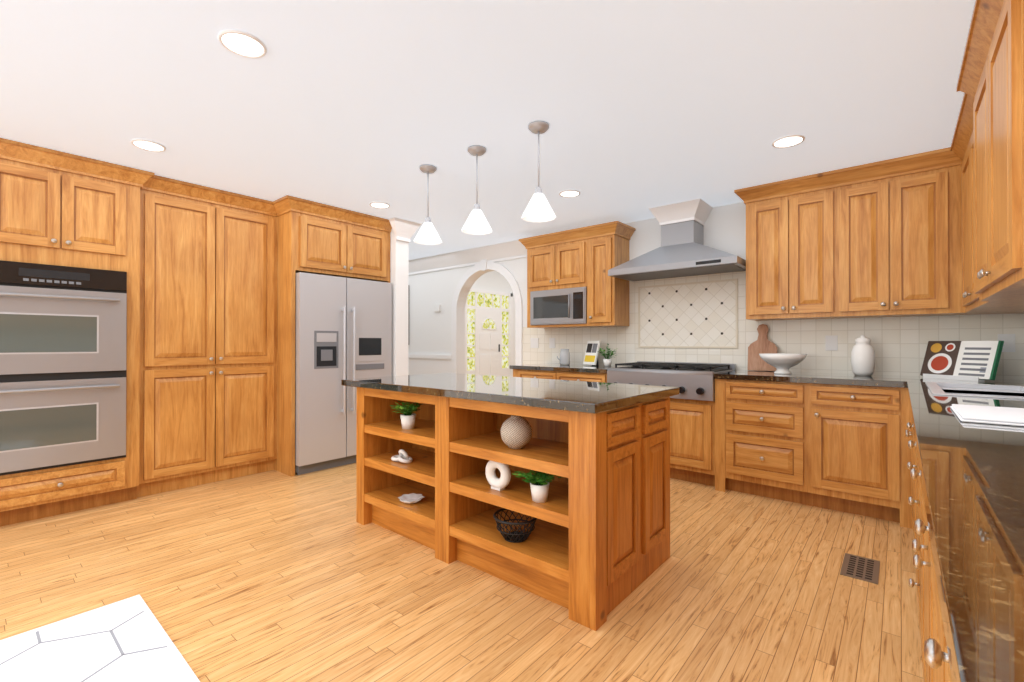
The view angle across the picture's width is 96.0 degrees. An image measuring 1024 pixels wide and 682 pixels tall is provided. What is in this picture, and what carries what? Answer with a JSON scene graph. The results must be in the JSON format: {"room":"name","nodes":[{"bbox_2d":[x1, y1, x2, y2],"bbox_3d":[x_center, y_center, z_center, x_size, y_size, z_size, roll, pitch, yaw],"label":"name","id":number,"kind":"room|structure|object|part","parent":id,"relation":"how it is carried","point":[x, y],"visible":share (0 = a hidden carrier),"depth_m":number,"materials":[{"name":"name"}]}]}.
{"room":"kitchen","nodes":[
{"label":"kitchen","id":0,"kind":"room"},
{"bbox_2d":[390,229,408,375],"bbox_3d":[-4.935,-0.033,3.967,4.740,2.420,6.310,0,0,40],"label":"wall","id":1,"kind":"structure","parent":0,"point":[399,262],"depth_m":4.78,"materials":[{"name":"white paint"}]},
{"bbox_2d":[392,221,420,242],"bbox_3d":[-2.718,-1.131,6.291,4.545,0.197,0.115,0,0,40],"label":"crown molding","id":2,"kind":"structure","parent":1,"relation":"attached to","point":[404,230],"depth_m":4.77,"materials":[{"name":"white wood"}]},
{"bbox_2d":[0,463,923,681],"bbox_3d":[-0.093,1.237,6.087,9.710,0.100,16.000,0,0,40],"label":"floor","id":3,"kind":"structure","parent":0,"point":[272,576],"depth_m":2.12,"materials":[{"name":"brown wood"}]},
{"bbox_2d":[0,138,154,526],"bbox_3d":[-3.406,-0.035,3.064,0.737,2.417,1.500,0,0,40],"label":"oven cabinet","id":4,"kind":"object","parent":3,"relation":"on","point":[58,208],"visible":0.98,"depth_m":3.12,"materials":[{"name":"brown wood"}]},
{"bbox_2d":[0,260,126,475],"bbox_3d":[-3.084,0.169,3.132,0.386,1.334,0.684,0,0,40],"label":"oven","id":5,"kind":"object","parent":4,"relation":"in","point":[63,373],"visible":1,"depth_m":3.04,"materials":[{"name":"silver metal"}]},
{"bbox_2d":[0,595,199,681],"bbox_3d":[-1.612,1.158,0.581,2.120,0.009,2.220,0,0,40],"label":"rug","id":6,"kind":"object","parent":3,"relation":"on","point":[127,640],"visible":1,"depth_m":1.72,"materials":[{"name":"white fabric"}]},
{"bbox_2d":[137,175,277,497],"bbox_3d":[-2.665,-0.031,3.983,0.687,2.417,1.000,0,0,40],"label":"pantry cabinet","id":7,"kind":"object","parent":3,"relation":"on","point":[208,342],"visible":0.98,"depth_m":3.74,"materials":[{"name":"brown wood"}]},
{"bbox_2d":[273,195,391,475],"bbox_3d":[-1.931,-0.028,4.637,0.967,2.417,1.087,0,0,40],"label":"tall cabinet","id":8,"kind":"object","parent":3,"relation":"on","point":[313,237],"visible":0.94,"depth_m":4.16,"materials":[{"name":"brown wood"}]},
{"bbox_2d":[295,272,391,474],"bbox_3d":[-1.872,0.293,4.641,0.996,1.775,0.946,0,0,40],"label":"refrigerator","id":9,"kind":"object","parent":3,"relation":"on","point":[343,327],"visible":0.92,"depth_m":4.24,"materials":[{"name":"grey metal"}]},
{"bbox_2d":[356,389,669,630],"bbox_3d":[-0.077,0.732,2.730,1.760,0.879,0.858,0,0,40],"label":"kitchen island","id":10,"kind":"object","parent":3,"relation":"on","point":[555,491],"depth_m":2.28,"materials":[{"name":"brown wood"}]},
{"bbox_2d":[387,400,423,429],"bbox_3d":[-0.630,0.449,2.794,0.244,0.164,0.243,0,0,40],"label":"potted plant","id":11,"kind":"object","parent":10,"relation":"attached to","point":[408,419],"depth_m":2.78,"materials":[{"name":"green plant"}]},
{"bbox_2d":[485,452,510,491],"bbox_3d":[-0.070,0.650,2.305,0.156,0.178,0.052,0,0,40],"label":"vase","id":12,"kind":"object","parent":10,"relation":"on","point":[496,484],"depth_m":2.28,"materials":[{"name":"white ceramic"}]},
{"bbox_2d":[341,373,678,416],"bbox_3d":[-0.107,0.272,2.775,1.900,0.040,0.910,0,0,40],"label":"island countertop","id":13,"kind":"structure","parent":10,"relation":"on","point":[534,393],"depth_m":2.38,"materials":[{"name":"grey stone"}]},
{"bbox_2d":[500,414,531,449],"bbox_3d":[0.021,0.449,2.281,0.156,0.160,0.156,0,0,40],"label":"decorative ball","id":14,"kind":"object","parent":10,"relation":"on","point":[516,431],"depth_m":2.23,"materials":[{"name":"beige wicker"}]},
{"bbox_2d":[511,465,565,502],"bbox_3d":[0.128,0.671,2.156,0.220,0.134,0.212,0,0,40],"label":"potted plant","id":15,"kind":"object","parent":10,"relation":"attached to","point":[539,492],"depth_m":2.13,"materials":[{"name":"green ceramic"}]},
{"bbox_3d":[0.593,0.730,2.184,0.030,0.879,0.830,0,0,40],"label":"panel","id":16,"kind":"part","parent":10,"relation":"part of","materials":[{"name":"brown wood"}]},
{"bbox_2d":[513,371,560,379],"bbox_3d":[0.458,0.743,5.014,0.637,0.878,0.667,0,0,40],"label":"base cabinet","id":17,"kind":"object","parent":3,"relation":"on","point":[556,375],"depth_m":4.73,"materials":[{"name":"brown wood"}]},
{"bbox_2d":[561,371,606,382],"bbox_3d":[0.850,0.741,4.684,0.637,0.878,0.667,0,0,40],"label":"base cabinet","id":18,"kind":"object","parent":3,"relation":"on","point":[565,375],"depth_m":4.41,"materials":[{"name":"brown wood"}]},
{"bbox_2d":[509,363,614,374],"bbox_3d":[0.639,0.281,4.854,1.173,0.040,0.681,0,0,40],"label":"countertop","id":19,"kind":"structure","parent":18,"relation":"on","point":[589,369],"depth_m":4.71,"materials":[{"name":"grey stone"}]},
{"bbox_2d":[557,349,569,364],"bbox_3d":[0.558,0.174,5.046,0.163,0.175,0.116,0,0,40],"label":"pitcher","id":20,"kind":"object","parent":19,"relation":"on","point":[564,359],"visible":1,"depth_m":4.99,"materials":[{"name":"white ceramic"}]},
{"bbox_2d":[583,341,600,364],"bbox_3d":[0.849,0.126,4.907,0.082,0.257,0.200,0,0,-28],"label":"book","id":21,"kind":"object","parent":19,"relation":"on","point":[591,353],"visible":1,"depth_m":4.89,"materials":[{"name":"white paper"}]},
{"bbox_2d":[598,343,616,366],"bbox_3d":[0.977,0.142,4.675,0.228,0.235,0.234,0,0,40],"label":"potted plant","id":22,"kind":"object","parent":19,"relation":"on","point":[607,360],"visible":1,"depth_m":4.65,"materials":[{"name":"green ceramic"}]},
{"bbox_2d":[670,398,712,485],"bbox_3d":[1.456,0.831,4.186,0.928,0.695,0.647,0,0,40],"label":"base cabinet","id":23,"kind":"object","parent":3,"relation":"on","point":[691,421],"depth_m":3.77,"materials":[{"name":"brown wood"}]},
{"bbox_2d":[713,379,804,504],"bbox_3d":[2.043,0.737,3.680,0.620,0.878,0.667,0,0,40],"label":"base cabinet","id":24,"kind":"object","parent":3,"relation":"on","point":[759,428],"depth_m":3.43,"materials":[{"name":"brown wood"}]},
{"bbox_2d":[607,361,735,400],"bbox_3d":[1.419,0.341,4.145,0.922,0.275,0.709,0,0,40],"label":"range","id":25,"kind":"object","parent":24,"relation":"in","point":[693,381],"visible":0.79,"depth_m":3.89,"materials":[{"name":"silver metal"}]},
{"bbox_2d":[805,383,896,521],"bbox_3d":[2.485,0.735,3.281,0.570,0.878,0.707,0,0,40],"label":"base cabinet","id":26,"kind":"object","parent":3,"relation":"on","point":[851,428],"depth_m":3.07,"materials":[{"name":"brown wood"}]},
{"bbox_2d":[714,371,1023,386],"bbox_3d":[2.481,0.274,3.303,1.775,0.040,0.681,0,0,40],"label":"countertop","id":27,"kind":"structure","parent":26,"relation":"on","point":[757,376],"depth_m":3.24,"materials":[{"name":"grey stone"}]},
{"bbox_2d":[748,324,776,370],"bbox_3d":[2.147,0.054,3.951,0.220,0.403,0.081,0,0,36],"label":"cutting board","id":28,"kind":"object","parent":27,"relation":"on","point":[762,343],"visible":0.96,"depth_m":3.95,"materials":[{"name":"brown wood"}]},
{"bbox_2d":[759,353,807,373],"bbox_3d":[2.106,0.178,3.586,0.330,0.155,0.330,0,0,40],"label":"decorative bowl","id":29,"kind":"object","parent":27,"relation":"on","point":[782,363],"visible":1,"depth_m":3.50,"materials":[{"name":"white ceramic"}]},
{"bbox_2d":[851,335,874,375],"bbox_3d":[2.577,0.105,3.386,0.144,0.298,0.144,0,0,40],"label":"jar","id":30,"kind":"object","parent":27,"relation":"on","point":[862,357],"visible":1,"depth_m":3.34,"materials":[{"name":"white ceramic"}]},
{"bbox_2d":[920,341,1003,379],"bbox_3d":[2.948,0.121,3.041,0.099,0.245,0.418,0,0,-12],"label":"cookbook stand","id":31,"kind":"object","parent":27,"relation":"on","point":[980,359],"visible":1,"depth_m":3.01,"materials":[{"name":"multicoloured"}]},
{"bbox_2d":[923,374,984,380],"bbox_3d":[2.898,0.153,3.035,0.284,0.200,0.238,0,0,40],"label":"ledge","id":32,"kind":"object","parent":31,"relation":"attached to","point":[954,377],"visible":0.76,"depth_m":3.01,"materials":[{"name":"white plastic"}]},
{"bbox_2d":[905,379,1023,681],"bbox_3d":[0.968,0.263,0.613,0.625,0.040,5.385,0,0,40],"label":"countertop","id":33,"kind":"structure","parent":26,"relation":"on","point":[971,475],"depth_m":0.62,"materials":[{"name":"grey stone"}]},
{"bbox_2d":[925,379,1023,398],"bbox_3d":[2.407,0.319,2.306,0.480,0.150,0.840,0,0,40],"label":"sink","id":34,"kind":"object","parent":33,"relation":"in","point":[990,390],"depth_m":2.40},
{"bbox_2d":[950,404,1023,426],"bbox_3d":[1.630,0.238,1.437,0.360,0.016,0.400,0,0,40],"label":"tray","id":35,"kind":"object","parent":33,"relation":"on","point":[1009,416],"visible":0.98,"depth_m":1.45,"materials":[{"name":"white ceramic"}]},
{"bbox_2d":[840,553,879,583],"bbox_3d":[1.797,1.168,2.377,0.150,0.005,0.300,0,0,40],"label":"floor vent","id":36,"kind":"object","parent":3,"relation":"in","point":[860,568],"visible":1,"depth_m":2.36,"materials":[{"name":"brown metal"}]},
{"bbox_2d":[897,387,908,527],"bbox_3d":[2.886,0.734,2.918,0.662,0.878,0.746,0,0,40],"label":"base cabinet","id":37,"kind":"object","parent":3,"relation":"on","point":[902,395],"depth_m":2.91,"materials":[{"name":"brown wood"}]},
{"bbox_2d":[909,423,912,587],"bbox_3d":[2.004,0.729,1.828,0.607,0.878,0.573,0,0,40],"label":"base cabinet","id":38,"kind":"object","parent":3,"relation":"on","point":[910,424],"depth_m":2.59,"materials":[{"name":"brown wood"}]},
{"bbox_2d":[913,451,916,586],"bbox_3d":[1.665,0.727,1.426,0.607,0.878,0.626,0,0,40],"label":"base cabinet","id":39,"kind":"object","parent":3,"relation":"on","point":[914,452],"depth_m":1.97,"materials":[{"name":"brown wood"}]},
{"bbox_2d":[917,479,928,681],"bbox_3d":[1.202,0.725,0.875,0.607,0.878,0.960,0,0,40],"label":"base cabinet","id":40,"kind":"object","parent":3,"relation":"on","point":[922,543],"depth_m":1.33,"materials":[{"name":"brown wood"}]},
{"bbox_2d":[929,567,944,681],"bbox_3d":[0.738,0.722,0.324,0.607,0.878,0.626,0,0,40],"label":"base cabinet","id":41,"kind":"object","parent":3,"relation":"on","point":[936,660],"depth_m":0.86,"materials":[{"name":"brown wood"}]},
{"bbox_2d":[0,0,975,259],"bbox_3d":[-2.612,-1.297,3.068,9.460,0.100,7.920,0,0,40],"label":"ceiling","id":42,"kind":"structure","parent":0,"point":[638,106],"depth_m":2.35,"materials":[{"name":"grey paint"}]},
{"bbox_2d":[130,139,165,151],"bbox_3d":[-2.309,-1.243,2.930,0.180,0.014,0.180,0,0,40],"label":"recessed light","id":43,"kind":"object","parent":42,"relation":"in","point":[148,145],"visible":1,"depth_m":2.93,"materials":[{"name":"white plastic"}]},
{"bbox_2d":[218,29,266,58],"bbox_3d":[-1.131,-1.248,1.938,0.180,0.014,0.180,0,0,40],"label":"recessed light","id":44,"kind":"object","parent":42,"relation":"in","point":[242,43],"visible":0.98,"depth_m":1.93,"materials":[{"name":"white plastic"}]},
{"bbox_2d":[369,202,389,208],"bbox_3d":[-1.204,-1.238,4.196,0.180,0.014,0.180,0,0,40],"label":"recessed light","id":45,"kind":"object","parent":42,"relation":"in","point":[381,205],"visible":0.98,"depth_m":4.19,"materials":[{"name":"white plastic"}]},
{"bbox_2d":[414,164,441,244],"bbox_3d":[-0.603,-0.978,3.309,0.202,0.535,0.202,0,0,40],"label":"pendant light","id":46,"kind":"object","parent":42,"relation":"hanging from","point":[427,234],"visible":1,"depth_m":3.28,"materials":[{"name":"white glass"}]},
{"bbox_2d":[461,145,491,234],"bbox_3d":[-0.228,-0.979,2.994,0.202,0.535,0.202,0,0,40],"label":"pendant light","id":47,"kind":"object","parent":42,"relation":"hanging from","point":[476,223],"visible":1,"depth_m":2.97,"materials":[{"name":"white glass"}]},
{"bbox_2d":[521,121,555,221],"bbox_3d":[0.155,-0.981,2.672,0.202,0.535,0.202,0,0,40],"label":"pendant light","id":48,"kind":"object","parent":42,"relation":"hanging from","point":[538,209],"visible":1,"depth_m":2.64,"materials":[{"name":"white glass"}]},
{"bbox_2d":[559,190,579,197],"bbox_3d":[0.485,-1.239,3.872,0.180,0.014,0.180,0,0,40],"label":"recessed light","id":49,"kind":"object","parent":42,"relation":"in","point":[569,193],"visible":1,"depth_m":3.87,"materials":[{"name":"white"}]},
{"bbox_2d":[772,134,804,147],"bbox_3d":[1.720,-1.244,2.871,0.180,0.014,0.180,0,0,40],"label":"recessed light","id":50,"kind":"object","parent":42,"relation":"in","point":[787,141],"visible":1,"depth_m":2.87,"materials":[{"name":"white"}]},
{"bbox_2d":[471,271,514,364],"bbox_3d":[1.326,-0.546,10.077,6.550,3.500,7.880,0,0,40],"label":"wall","id":51,"kind":"structure","parent":0,"point":[494,280],"depth_m":12.85,"materials":[{"name":"white paint"}]},
{"bbox_2d":[465,288,512,376],"bbox_3d":[-0.626,-0.085,12.555,0.060,2.600,1.980,0,0,40],"label":"door","id":52,"kind":"structure","parent":51,"relation":"attached to","point":[488,336],"depth_m":12.55,"materials":[{"name":"white wood"}]},
{"bbox_2d":[408,202,1018,379],"bbox_3d":[-0.071,-0.024,6.002,9.360,2.420,0.150,0,0,40],"label":"wall","id":53,"kind":"structure","parent":0,"point":[724,231],"depth_m":6.51,"materials":[{"name":"white paint"}]},
{"bbox_2d":[408,285,408,344],"bbox_3d":[-1.878,-0.403,7.405,0.690,0.930,0.032,0,0,40],"label":"framed picture","id":54,"kind":"object","parent":53,"relation":"attached to","point":[408,314],"visible":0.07,"depth_m":7.18,"materials":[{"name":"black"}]},
{"bbox_2d":[408,354,450,374],"bbox_3d":[-1.682,0.697,7.237,5.300,0.990,0.030,0,0,40],"label":"trim","id":55,"kind":"structure","parent":53,"relation":"attached to","point":[424,363],"depth_m":6.88,"materials":[{"name":"white"}]},
{"bbox_2d":[434,304,440,311],"bbox_3d":[-1.093,-0.481,6.746,0.120,0.100,0.029,0,0,40],"label":"light switch","id":56,"kind":"object","parent":53,"relation":"attached to","point":[437,308],"visible":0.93,"depth_m":6.72,"materials":[{"name":"white plastic"}]},
{"bbox_2d":[409,240,526,274],"bbox_3d":[-1.738,-1.127,7.225,5.240,0.197,0.134,0,0,40],"label":"crown molding","id":57,"kind":"structure","parent":53,"relation":"attached to","point":[510,250],"depth_m":6.25,"materials":[{"name":"white"}]},
{"bbox_2d":[451,259,522,372],"bbox_3d":[-0.367,0.052,6.130,1.280,2.270,0.034,0,0,40],"label":"door frame","id":58,"kind":"structure","parent":53,"relation":"attached to","point":[485,265],"depth_m":6.01,"materials":[{"name":"white wood"}]},
{"bbox_2d":[519,221,635,327],"bbox_3d":[0.676,-0.658,5.014,1.240,1.010,0.397,0,0,40],"label":"upper cabinet","id":59,"kind":"object","parent":53,"relation":"attached to","point":[571,283],"visible":1,"depth_m":4.81,"materials":[{"name":"brown wood"}]},
{"bbox_2d":[530,286,600,325],"bbox_3d":[0.571,-0.370,5.093,0.725,0.379,0.350,0,0,40],"label":"microwave","id":60,"kind":"object","parent":59,"relation":"in","point":[559,305],"depth_m":4.96,"materials":[{"name":"silver metal"}]},
{"bbox_2d":[608,198,745,280],"bbox_3d":[1.517,-0.928,4.227,1.140,0.621,0.519,0,0,40],"label":"stainless range hood","id":61,"kind":"object","parent":53,"relation":"attached to","point":[683,250],"visible":0.9,"depth_m":4.16,"materials":[{"name":"silver metal"}]},
{"bbox_2d":[523,271,1023,379],"bbox_3d":[1.743,0.249,4.367,4.280,1.860,0.012,0,0,40],"label":"tile backsplash","id":62,"kind":"structure","parent":53,"relation":"attached to","point":[698,319],"depth_m":4.16,"materials":[{"name":"beige tile"}]},
{"bbox_2d":[531,338,538,347],"bbox_3d":[0.275,0.024,5.605,0.120,0.120,0.006,0,0,40],"label":"switch plate","id":63,"kind":"object","parent":62,"relation":"attached to","point":[534,341],"depth_m":5.60,"materials":[{"name":"white plastic"}]},
{"bbox_2d":[549,338,554,347],"bbox_3d":[0.474,0.024,5.437,0.080,0.120,0.006,0,0,40],"label":"switch plate","id":64,"kind":"object","parent":62,"relation":"attached to","point":[551,340],"depth_m":5.43,"materials":[{"name":"white plastic"}]},
{"bbox_2d":[825,335,837,350],"bbox_3d":[2.554,0.016,3.685,0.080,0.120,0.006,0,0,40],"label":"switch plate","id":65,"kind":"object","parent":62,"relation":"attached to","point":[831,343],"depth_m":3.68,"materials":[{"name":"white plastic"}]},
{"bbox_2d":[998,334,1014,351],"bbox_3d":[3.288,0.013,3.067,0.080,0.120,0.006,0,0,40],"label":"switch plate","id":66,"kind":"object","parent":62,"relation":"attached to","point":[1009,339],"depth_m":3.06,"materials":[{"name":"white plastic"}]},
{"bbox_2d":[734,150,933,320],"bbox_3d":[2.435,-0.711,3.533,1.260,1.062,0.397,0,0,40],"label":"upper cabinet","id":67,"kind":"object","parent":53,"relation":"attached to","point":[855,241],"depth_m":3.35,"materials":[{"name":"brown wood"}]},
{"bbox_3d":[0.968,-0.050,0.048,0.100,2.420,7.920,0,0,40],"label":"wall","id":68,"kind":"structure","parent":0,"visible":0},
{"bbox_2d":[934,0,1023,315],"bbox_3d":[1.231,-0.723,0.808,0.467,1.062,6.117,0,0,40],"label":"upper cabinet","id":69,"kind":"object","parent":68,"relation":"attached to","point":[939,232],"depth_m":1.87,"materials":[{"name":"brown wood"}]}
]}

